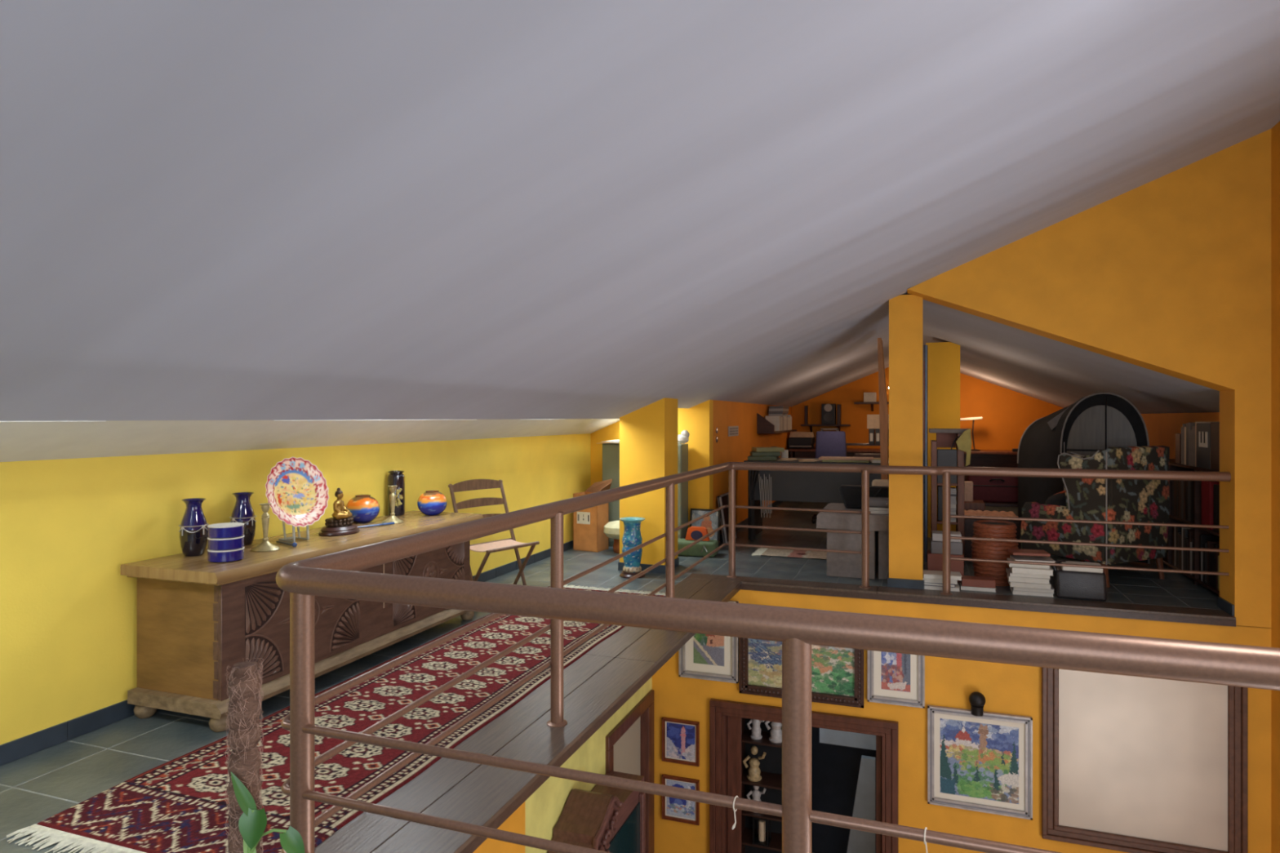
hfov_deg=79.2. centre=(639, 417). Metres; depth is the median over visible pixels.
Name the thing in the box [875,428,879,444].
ring binder
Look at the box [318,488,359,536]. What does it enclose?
statue
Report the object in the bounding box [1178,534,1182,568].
book
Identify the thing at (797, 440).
printer
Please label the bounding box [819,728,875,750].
trim
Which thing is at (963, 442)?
cloth
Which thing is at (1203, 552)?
book
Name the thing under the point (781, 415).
magazine
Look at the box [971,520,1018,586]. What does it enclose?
wicker basket
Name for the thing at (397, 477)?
vase
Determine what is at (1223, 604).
baseboard
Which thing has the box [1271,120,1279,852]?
wall
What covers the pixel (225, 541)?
jar
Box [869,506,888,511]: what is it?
book
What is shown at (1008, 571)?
magazine
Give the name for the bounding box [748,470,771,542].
cable bundle
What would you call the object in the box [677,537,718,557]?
bag
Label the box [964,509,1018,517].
cloth
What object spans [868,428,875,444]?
ring binder
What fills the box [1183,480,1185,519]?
binder
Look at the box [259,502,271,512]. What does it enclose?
candle cup
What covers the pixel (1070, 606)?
trim
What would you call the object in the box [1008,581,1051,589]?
magazine
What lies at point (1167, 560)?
bookcase
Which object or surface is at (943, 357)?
wall pillar
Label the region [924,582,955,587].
magazine
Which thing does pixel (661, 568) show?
baseboard
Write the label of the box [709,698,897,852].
door
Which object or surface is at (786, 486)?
desk
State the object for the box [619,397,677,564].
wall
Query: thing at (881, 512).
book
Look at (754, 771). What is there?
figurine
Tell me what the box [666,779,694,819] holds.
print
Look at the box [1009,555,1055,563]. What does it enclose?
magazine
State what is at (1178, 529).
book
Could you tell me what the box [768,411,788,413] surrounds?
magazine
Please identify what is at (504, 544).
folding chair
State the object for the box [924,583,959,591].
magazine
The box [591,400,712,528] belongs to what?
wall
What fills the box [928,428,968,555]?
wooden rack
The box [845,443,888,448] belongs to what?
shelf
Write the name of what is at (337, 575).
stair railing
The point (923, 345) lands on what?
metal rod
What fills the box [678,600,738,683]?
framed picture
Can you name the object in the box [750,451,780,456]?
folder
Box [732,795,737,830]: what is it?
twine
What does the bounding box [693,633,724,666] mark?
print
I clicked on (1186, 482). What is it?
binder
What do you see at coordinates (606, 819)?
display cabinet
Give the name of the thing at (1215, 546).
book
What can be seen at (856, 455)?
document tray
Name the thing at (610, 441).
pile
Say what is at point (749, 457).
folder
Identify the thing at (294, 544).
opener
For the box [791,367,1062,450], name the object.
wall
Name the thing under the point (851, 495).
bag
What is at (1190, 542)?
book
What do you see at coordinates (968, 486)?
carton
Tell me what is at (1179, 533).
book
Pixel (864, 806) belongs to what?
leaning board
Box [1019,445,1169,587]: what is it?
armchair
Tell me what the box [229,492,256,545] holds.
vase
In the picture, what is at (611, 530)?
cushion
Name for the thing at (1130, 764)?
wall mirror
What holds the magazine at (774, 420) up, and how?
on the shelf at (763, 425)
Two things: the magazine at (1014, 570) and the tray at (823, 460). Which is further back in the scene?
the tray at (823, 460)
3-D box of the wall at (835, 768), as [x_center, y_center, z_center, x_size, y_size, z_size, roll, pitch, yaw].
[1.816,3.300,7.654,2.300,2.900,1.760,0,0,20]
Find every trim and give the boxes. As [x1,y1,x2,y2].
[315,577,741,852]
[686,573,1235,626]
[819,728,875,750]
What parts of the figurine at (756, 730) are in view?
arm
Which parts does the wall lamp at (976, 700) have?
spout, globe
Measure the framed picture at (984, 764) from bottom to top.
0.795 m
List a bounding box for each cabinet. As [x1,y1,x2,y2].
[547,770,645,852]
[602,442,688,546]
[1017,392,1149,564]
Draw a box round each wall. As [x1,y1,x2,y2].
[0,433,591,745]
[472,801,524,852]
[524,676,652,852]
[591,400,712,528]
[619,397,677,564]
[652,128,1271,852]
[712,400,791,533]
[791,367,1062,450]
[812,727,875,852]
[1141,412,1219,458]
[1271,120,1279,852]
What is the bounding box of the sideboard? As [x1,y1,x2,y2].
[120,511,483,732]
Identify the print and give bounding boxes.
[666,722,694,760]
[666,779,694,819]
[691,510,718,540]
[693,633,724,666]
[881,651,910,692]
[940,718,1018,804]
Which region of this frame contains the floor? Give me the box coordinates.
[0,501,1221,852]
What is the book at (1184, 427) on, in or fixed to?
on the bookcase at (1167, 560)
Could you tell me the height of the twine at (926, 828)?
0.064 m
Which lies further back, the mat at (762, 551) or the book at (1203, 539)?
the mat at (762, 551)
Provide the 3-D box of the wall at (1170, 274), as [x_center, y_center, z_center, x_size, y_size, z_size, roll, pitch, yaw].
[1.848,1.310,6.698,6.200,6.881,0.300,0,0,20]
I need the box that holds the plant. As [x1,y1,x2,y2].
[224,657,304,852]
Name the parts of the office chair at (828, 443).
backrest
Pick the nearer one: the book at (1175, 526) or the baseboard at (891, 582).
the baseboard at (891, 582)
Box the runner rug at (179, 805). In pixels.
[6,584,665,852]
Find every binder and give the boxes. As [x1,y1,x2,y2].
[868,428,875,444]
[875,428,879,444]
[1181,480,1183,519]
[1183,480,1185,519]
[1185,480,1187,520]
[1187,480,1191,522]
[1191,480,1193,523]
[1201,480,1219,529]
[1217,484,1219,533]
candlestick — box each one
[250,502,279,551]
[382,485,403,524]
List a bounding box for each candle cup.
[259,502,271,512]
[387,485,397,493]
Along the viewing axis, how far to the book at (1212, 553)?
6.38 m
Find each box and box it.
[573,479,612,552]
[836,404,841,424]
[863,392,876,402]
[866,414,888,428]
[964,518,1021,558]
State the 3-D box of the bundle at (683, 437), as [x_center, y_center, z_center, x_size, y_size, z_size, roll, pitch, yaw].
[0.454,0.211,8.518,0.177,0.156,0.141,0,0,20]
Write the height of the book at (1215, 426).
0.390 m
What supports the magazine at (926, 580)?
on the magazine at (925, 584)
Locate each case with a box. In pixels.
[1053,560,1106,601]
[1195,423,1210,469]
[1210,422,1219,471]
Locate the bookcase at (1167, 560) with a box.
[1162,458,1219,595]
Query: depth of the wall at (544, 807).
5.42 m
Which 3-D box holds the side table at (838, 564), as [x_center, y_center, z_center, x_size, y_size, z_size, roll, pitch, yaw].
[2.163,1.160,7.361,0.850,0.580,0.900,0,0,20]
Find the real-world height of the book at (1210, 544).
0.363 m
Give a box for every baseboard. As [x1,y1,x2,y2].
[0,540,573,766]
[617,557,679,573]
[720,501,782,541]
[887,572,924,589]
[1217,596,1234,616]
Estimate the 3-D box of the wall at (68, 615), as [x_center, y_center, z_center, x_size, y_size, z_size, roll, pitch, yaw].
[-2.476,0.950,4.010,0.150,1.600,10.900,0,0,20]
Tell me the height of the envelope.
0.025 m
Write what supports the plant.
on the floor
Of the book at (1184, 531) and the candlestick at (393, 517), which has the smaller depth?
the candlestick at (393, 517)
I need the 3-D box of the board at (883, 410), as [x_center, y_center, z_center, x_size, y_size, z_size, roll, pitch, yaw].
[2.548,0.315,8.115,0.095,2.270,0.400,0,0,20]
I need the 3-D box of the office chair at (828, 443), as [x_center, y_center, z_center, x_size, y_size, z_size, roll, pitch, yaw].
[2.661,0.815,10.696,0.566,1.270,0.615,0,0,14]
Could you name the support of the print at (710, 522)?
attached to the picture at (712, 522)
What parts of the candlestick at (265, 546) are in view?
stem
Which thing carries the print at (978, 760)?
attached to the framed picture at (984, 764)
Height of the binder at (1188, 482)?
0.368 m
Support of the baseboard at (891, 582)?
attached to the wall pillar at (905, 311)
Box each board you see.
[846,755,875,852]
[877,337,888,479]
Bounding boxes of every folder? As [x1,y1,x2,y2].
[747,455,777,460]
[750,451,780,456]
[751,447,784,452]
[1008,548,1050,556]
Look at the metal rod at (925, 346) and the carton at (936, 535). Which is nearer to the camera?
the carton at (936, 535)
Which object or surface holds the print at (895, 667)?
attached to the framed picture at (893, 678)
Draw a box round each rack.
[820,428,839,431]
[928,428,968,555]
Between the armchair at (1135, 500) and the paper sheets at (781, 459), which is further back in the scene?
the paper sheets at (781, 459)
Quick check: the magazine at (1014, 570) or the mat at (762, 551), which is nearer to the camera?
the magazine at (1014, 570)
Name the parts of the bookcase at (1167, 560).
panel, panel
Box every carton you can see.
[927,550,964,582]
[930,537,962,555]
[931,530,961,542]
[964,480,973,501]
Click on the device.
(879, 502)
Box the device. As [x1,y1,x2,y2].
[869,497,888,507]
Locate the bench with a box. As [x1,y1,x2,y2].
[984,502,1017,507]
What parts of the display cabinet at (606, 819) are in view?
scroll moulding, glass pane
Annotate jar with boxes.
[207,522,244,562]
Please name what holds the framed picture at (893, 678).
attached to the wall at (1170, 274)
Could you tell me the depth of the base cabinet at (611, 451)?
8.67 m
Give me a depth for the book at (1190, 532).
6.92 m
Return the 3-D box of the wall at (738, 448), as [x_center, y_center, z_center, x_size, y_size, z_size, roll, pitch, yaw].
[1.764,0.625,11.662,0.160,1.850,6.040,0,0,20]
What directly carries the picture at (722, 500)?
on the floor
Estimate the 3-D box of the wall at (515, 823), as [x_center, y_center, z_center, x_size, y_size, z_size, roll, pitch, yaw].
[-1.238,3.140,3.432,0.230,3.220,2.640,0,0,20]
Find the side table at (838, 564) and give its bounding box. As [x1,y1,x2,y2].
[816,502,888,579]
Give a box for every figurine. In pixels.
[742,746,765,782]
[746,719,764,740]
[746,786,765,813]
[764,720,782,743]
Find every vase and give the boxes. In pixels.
[178,497,208,556]
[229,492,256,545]
[346,494,379,523]
[387,470,404,515]
[417,490,447,515]
[619,516,644,578]
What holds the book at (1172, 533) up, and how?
on the bookcase at (1167, 560)
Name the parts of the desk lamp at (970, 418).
lamp shade, arm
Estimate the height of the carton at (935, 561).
0.240 m
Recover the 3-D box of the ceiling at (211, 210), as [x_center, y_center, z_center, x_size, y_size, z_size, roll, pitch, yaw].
[2.058,-1.153,5.689,5.430,2.326,17.100,0,0,20]
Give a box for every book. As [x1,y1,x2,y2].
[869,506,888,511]
[869,510,888,514]
[960,575,995,588]
[1172,533,1173,564]
[1173,526,1174,565]
[1174,526,1175,565]
[1175,433,1181,463]
[1175,526,1193,567]
[1177,532,1182,568]
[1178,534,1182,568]
[1180,535,1182,569]
[1181,426,1182,464]
[1182,423,1186,464]
[1182,527,1193,569]
[1182,528,1193,570]
[1184,426,1186,465]
[1185,537,1187,570]
[1186,422,1188,465]
[1186,538,1187,570]
[1187,529,1193,574]
[1188,422,1195,466]
[1190,430,1191,466]
[1190,542,1191,575]
[1191,426,1193,466]
[1191,538,1193,576]
[1193,426,1195,466]
[1195,422,1211,466]
[1199,534,1219,580]
[1200,547,1202,581]
[1202,546,1204,582]
[1207,541,1219,585]
[1211,551,1213,587]
[1213,544,1219,589]
[1216,547,1219,590]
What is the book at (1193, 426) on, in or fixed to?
on the bookcase at (1167, 560)
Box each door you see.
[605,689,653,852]
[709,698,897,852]
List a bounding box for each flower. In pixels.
[276,599,335,625]
[418,560,447,577]
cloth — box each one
[955,428,971,466]
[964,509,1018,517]
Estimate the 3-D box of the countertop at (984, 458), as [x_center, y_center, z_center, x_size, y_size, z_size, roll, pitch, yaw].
[4.907,1.000,13.220,4.600,0.900,0.760,0,0,20]
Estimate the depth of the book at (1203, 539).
6.63 m
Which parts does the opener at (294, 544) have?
handle, knob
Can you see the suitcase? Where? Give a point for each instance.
(993, 489)
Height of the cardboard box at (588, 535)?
0.772 m
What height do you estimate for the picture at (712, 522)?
0.439 m
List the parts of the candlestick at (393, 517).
stem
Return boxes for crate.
[964,500,985,511]
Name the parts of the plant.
vine stem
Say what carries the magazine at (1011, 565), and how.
on the magazine at (1014, 570)
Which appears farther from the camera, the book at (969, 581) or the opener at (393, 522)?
the book at (969, 581)
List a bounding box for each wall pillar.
[888,294,923,580]
[925,342,959,537]
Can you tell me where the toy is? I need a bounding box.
[684,526,710,541]
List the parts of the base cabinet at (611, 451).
door, door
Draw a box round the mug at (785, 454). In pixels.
[781,449,788,457]
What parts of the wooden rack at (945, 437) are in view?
black panel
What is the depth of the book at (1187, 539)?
6.98 m
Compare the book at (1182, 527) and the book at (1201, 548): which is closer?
the book at (1201, 548)
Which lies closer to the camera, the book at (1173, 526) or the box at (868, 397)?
the book at (1173, 526)
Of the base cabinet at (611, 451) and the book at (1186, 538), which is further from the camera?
the base cabinet at (611, 451)
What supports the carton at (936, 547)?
on the carton at (935, 561)
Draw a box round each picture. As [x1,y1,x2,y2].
[662,716,699,766]
[662,773,699,826]
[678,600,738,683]
[689,508,720,546]
[717,492,736,543]
[738,637,863,708]
[867,650,924,708]
[927,704,1032,820]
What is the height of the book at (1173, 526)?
0.376 m
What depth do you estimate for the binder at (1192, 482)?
6.84 m
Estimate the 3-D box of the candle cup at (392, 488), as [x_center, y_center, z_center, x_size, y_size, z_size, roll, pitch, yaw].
[-1.653,0.478,5.177,0.060,0.047,0.060,0,0,20]
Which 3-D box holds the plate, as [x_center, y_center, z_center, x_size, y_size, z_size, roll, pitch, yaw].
[-1.966,0.460,4.410,0.160,0.476,0.408,0,0,26]
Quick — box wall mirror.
[1041,667,1248,852]
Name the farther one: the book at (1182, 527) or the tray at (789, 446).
the tray at (789, 446)
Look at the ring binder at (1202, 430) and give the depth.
6.55 m
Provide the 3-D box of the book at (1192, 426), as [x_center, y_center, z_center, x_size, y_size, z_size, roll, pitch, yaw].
[4.971,0.250,6.811,0.190,0.356,0.038,0,0,20]
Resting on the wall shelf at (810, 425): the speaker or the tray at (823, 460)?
the speaker
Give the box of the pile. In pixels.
[600,440,619,443]
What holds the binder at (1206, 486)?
on the bookcase at (1167, 560)
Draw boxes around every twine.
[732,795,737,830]
[924,826,927,852]
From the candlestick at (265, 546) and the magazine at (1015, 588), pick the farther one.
the magazine at (1015, 588)
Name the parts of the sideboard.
moulding, lid, panel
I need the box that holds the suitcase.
[965,466,1017,503]
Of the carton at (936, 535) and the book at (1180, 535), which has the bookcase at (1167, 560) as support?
the book at (1180, 535)
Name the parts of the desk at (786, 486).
leg panel, modesty panel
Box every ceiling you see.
[0,0,1279,421]
[0,418,619,462]
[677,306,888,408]
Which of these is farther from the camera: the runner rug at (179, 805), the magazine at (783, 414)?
the magazine at (783, 414)
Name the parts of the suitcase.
handle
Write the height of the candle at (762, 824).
0.190 m
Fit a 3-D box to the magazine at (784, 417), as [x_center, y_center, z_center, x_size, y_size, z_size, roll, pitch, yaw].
[2.188,0.093,12.212,0.210,0.214,0.084,0,0,20]
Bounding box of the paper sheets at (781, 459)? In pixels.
[778,457,796,461]
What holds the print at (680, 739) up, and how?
attached to the framed picture at (680, 738)
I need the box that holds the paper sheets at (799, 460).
[797,458,817,462]
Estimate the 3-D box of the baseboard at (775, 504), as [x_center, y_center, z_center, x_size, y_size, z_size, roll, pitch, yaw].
[1.802,1.410,11.511,0.012,0.080,6.100,0,0,20]
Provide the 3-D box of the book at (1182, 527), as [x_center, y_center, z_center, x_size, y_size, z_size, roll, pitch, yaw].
[5.063,1.203,7.070,0.190,0.389,0.038,0,0,20]
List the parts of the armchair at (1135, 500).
leg, backrest, leg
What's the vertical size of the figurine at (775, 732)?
0.325 m
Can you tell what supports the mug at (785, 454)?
on the desk at (786, 486)
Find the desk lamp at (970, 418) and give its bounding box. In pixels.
[960,417,982,451]
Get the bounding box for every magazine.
[765,415,780,431]
[768,405,788,408]
[768,408,788,411]
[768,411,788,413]
[768,413,782,431]
[782,413,787,430]
[784,417,786,430]
[923,569,961,580]
[923,578,957,584]
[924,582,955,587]
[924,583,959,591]
[1005,568,1050,579]
[1007,558,1050,569]
[1007,573,1049,584]
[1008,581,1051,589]
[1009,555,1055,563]
[1009,565,1053,576]
[1009,586,1053,597]
[1011,585,1054,593]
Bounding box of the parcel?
[871,479,888,486]
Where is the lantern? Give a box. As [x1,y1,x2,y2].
[752,817,771,847]
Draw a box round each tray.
[789,445,812,447]
[822,459,870,462]
[853,453,888,457]
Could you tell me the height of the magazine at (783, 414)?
0.259 m
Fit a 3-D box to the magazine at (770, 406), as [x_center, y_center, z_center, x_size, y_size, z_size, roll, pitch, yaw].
[2.199,-0.163,12.229,0.220,0.040,0.560,0,0,20]
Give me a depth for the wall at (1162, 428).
8.40 m
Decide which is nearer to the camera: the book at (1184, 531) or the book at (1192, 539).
the book at (1192, 539)
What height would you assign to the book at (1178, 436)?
0.280 m
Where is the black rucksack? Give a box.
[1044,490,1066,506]
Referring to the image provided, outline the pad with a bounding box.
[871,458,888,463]
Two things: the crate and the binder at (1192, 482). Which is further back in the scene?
the crate
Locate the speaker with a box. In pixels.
[821,404,835,424]
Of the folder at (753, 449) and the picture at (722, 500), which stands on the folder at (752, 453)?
the folder at (753, 449)
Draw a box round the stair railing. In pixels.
[275,462,1279,852]
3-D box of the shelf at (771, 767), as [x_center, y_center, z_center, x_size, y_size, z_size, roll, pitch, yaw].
[1.334,3.550,7.702,0.700,2.400,0.310,0,0,20]
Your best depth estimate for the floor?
4.76 m
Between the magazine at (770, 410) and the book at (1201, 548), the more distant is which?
the magazine at (770, 410)
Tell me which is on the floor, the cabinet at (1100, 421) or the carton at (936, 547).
the cabinet at (1100, 421)
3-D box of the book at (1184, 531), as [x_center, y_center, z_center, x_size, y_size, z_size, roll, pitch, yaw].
[5.047,1.206,7.025,0.190,0.383,0.052,0,0,20]
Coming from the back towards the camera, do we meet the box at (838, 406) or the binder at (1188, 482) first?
the box at (838, 406)
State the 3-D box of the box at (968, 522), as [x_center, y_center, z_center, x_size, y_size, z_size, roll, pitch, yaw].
[3.640,1.240,8.099,0.560,0.418,0.540,0,0,20]
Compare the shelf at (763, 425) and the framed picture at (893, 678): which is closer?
the framed picture at (893, 678)
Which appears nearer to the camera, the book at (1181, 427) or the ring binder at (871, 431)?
the book at (1181, 427)
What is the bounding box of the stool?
[603,520,619,553]
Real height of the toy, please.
0.140 m
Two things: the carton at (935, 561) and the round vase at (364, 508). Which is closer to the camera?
the round vase at (364, 508)
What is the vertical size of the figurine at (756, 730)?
0.260 m
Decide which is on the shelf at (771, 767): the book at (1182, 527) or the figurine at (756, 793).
the figurine at (756, 793)
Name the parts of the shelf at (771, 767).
panel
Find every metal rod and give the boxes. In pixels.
[923,345,924,561]
[924,345,927,562]
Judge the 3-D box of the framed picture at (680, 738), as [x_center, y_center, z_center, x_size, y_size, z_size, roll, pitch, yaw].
[0.369,2.947,7.047,0.350,0.395,0.028,0,0,20]
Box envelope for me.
[818,456,873,460]
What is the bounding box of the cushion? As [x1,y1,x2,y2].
[603,520,619,539]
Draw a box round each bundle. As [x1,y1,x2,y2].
[677,430,689,444]
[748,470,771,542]
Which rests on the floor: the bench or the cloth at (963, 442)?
the bench
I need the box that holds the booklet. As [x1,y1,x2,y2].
[960,582,995,592]
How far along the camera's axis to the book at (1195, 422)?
6.76 m
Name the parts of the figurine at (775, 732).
arm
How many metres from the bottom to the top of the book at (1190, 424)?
0.386 m
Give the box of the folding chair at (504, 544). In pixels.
[448,479,539,585]
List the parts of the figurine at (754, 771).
arm, arm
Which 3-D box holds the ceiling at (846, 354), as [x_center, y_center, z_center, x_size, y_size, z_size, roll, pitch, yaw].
[2.507,-0.634,10.735,2.340,1.059,7.290,0,0,20]
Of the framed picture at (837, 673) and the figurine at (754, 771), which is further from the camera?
the figurine at (754, 771)
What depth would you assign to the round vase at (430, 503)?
5.51 m
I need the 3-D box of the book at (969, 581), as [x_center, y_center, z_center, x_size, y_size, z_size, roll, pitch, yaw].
[2.859,1.388,6.556,0.260,0.062,0.150,0,0,18]
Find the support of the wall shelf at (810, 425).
attached to the wall at (1006, 414)
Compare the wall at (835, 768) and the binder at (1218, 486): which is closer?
the binder at (1218, 486)
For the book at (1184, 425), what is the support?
on the bookcase at (1167, 560)
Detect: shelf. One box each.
[742,718,812,852]
[756,413,796,433]
[800,424,850,431]
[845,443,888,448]
[853,401,888,411]
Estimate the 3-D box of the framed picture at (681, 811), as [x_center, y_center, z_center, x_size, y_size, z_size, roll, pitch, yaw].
[0.369,3.475,7.047,0.350,0.400,0.028,0,0,20]
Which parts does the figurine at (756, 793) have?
arm, arm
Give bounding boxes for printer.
[787,431,815,448]
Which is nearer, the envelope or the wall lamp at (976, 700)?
the wall lamp at (976, 700)
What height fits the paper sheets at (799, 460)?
0.016 m
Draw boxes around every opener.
[275,540,297,546]
[357,521,394,528]
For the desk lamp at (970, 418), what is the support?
on the countertop at (984, 458)
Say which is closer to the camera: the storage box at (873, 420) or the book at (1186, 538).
the book at (1186, 538)
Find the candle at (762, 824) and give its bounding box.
[758,819,765,841]
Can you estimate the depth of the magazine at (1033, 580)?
6.32 m
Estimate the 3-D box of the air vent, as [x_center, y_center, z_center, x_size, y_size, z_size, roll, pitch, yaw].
[1.178,0.168,9.748,0.014,0.125,0.540,0,0,20]
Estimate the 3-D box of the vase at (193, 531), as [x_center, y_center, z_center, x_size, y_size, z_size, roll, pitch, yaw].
[-2.272,0.557,3.942,0.133,0.285,0.133,0,0,-40]
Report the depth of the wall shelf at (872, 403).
13.73 m
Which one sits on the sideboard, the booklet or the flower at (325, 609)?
the flower at (325, 609)
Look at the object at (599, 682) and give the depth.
3.40 m
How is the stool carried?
on the floor
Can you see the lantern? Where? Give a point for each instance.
(761, 839)
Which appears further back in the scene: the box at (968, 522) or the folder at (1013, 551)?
the box at (968, 522)
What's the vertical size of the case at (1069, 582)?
0.288 m
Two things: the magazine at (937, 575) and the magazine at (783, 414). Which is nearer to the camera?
the magazine at (937, 575)
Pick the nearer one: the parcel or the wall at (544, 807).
the wall at (544, 807)
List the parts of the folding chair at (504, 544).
leg, leg, seat rail, sling seat, seat rail, leg, leg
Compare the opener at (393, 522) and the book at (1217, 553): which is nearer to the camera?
the opener at (393, 522)
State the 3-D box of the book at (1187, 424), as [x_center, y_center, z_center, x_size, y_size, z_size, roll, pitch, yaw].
[5.018,0.237,6.944,0.190,0.380,0.058,0,0,20]
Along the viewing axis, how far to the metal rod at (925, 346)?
7.77 m
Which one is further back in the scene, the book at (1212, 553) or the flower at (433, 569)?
the book at (1212, 553)
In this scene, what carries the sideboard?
on the floor
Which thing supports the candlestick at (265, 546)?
on the sideboard
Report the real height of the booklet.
0.030 m
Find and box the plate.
[265,456,328,542]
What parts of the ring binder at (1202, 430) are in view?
label plate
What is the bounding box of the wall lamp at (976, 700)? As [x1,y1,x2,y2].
[968,691,985,716]
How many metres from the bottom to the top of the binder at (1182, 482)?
0.367 m
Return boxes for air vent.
[728,426,738,436]
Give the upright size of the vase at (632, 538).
0.526 m
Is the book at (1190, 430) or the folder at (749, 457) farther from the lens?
the folder at (749, 457)
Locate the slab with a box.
[804,405,808,424]
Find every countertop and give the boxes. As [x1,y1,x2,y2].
[788,448,1017,480]
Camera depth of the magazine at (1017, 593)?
6.31 m
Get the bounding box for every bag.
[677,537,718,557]
[839,484,888,508]
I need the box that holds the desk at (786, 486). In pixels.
[743,457,888,539]
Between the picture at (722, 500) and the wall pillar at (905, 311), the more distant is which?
the picture at (722, 500)
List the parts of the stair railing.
post, post, post, post, handrail, post, post, post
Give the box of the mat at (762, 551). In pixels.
[751,547,826,559]
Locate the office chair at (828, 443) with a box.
[811,431,846,523]

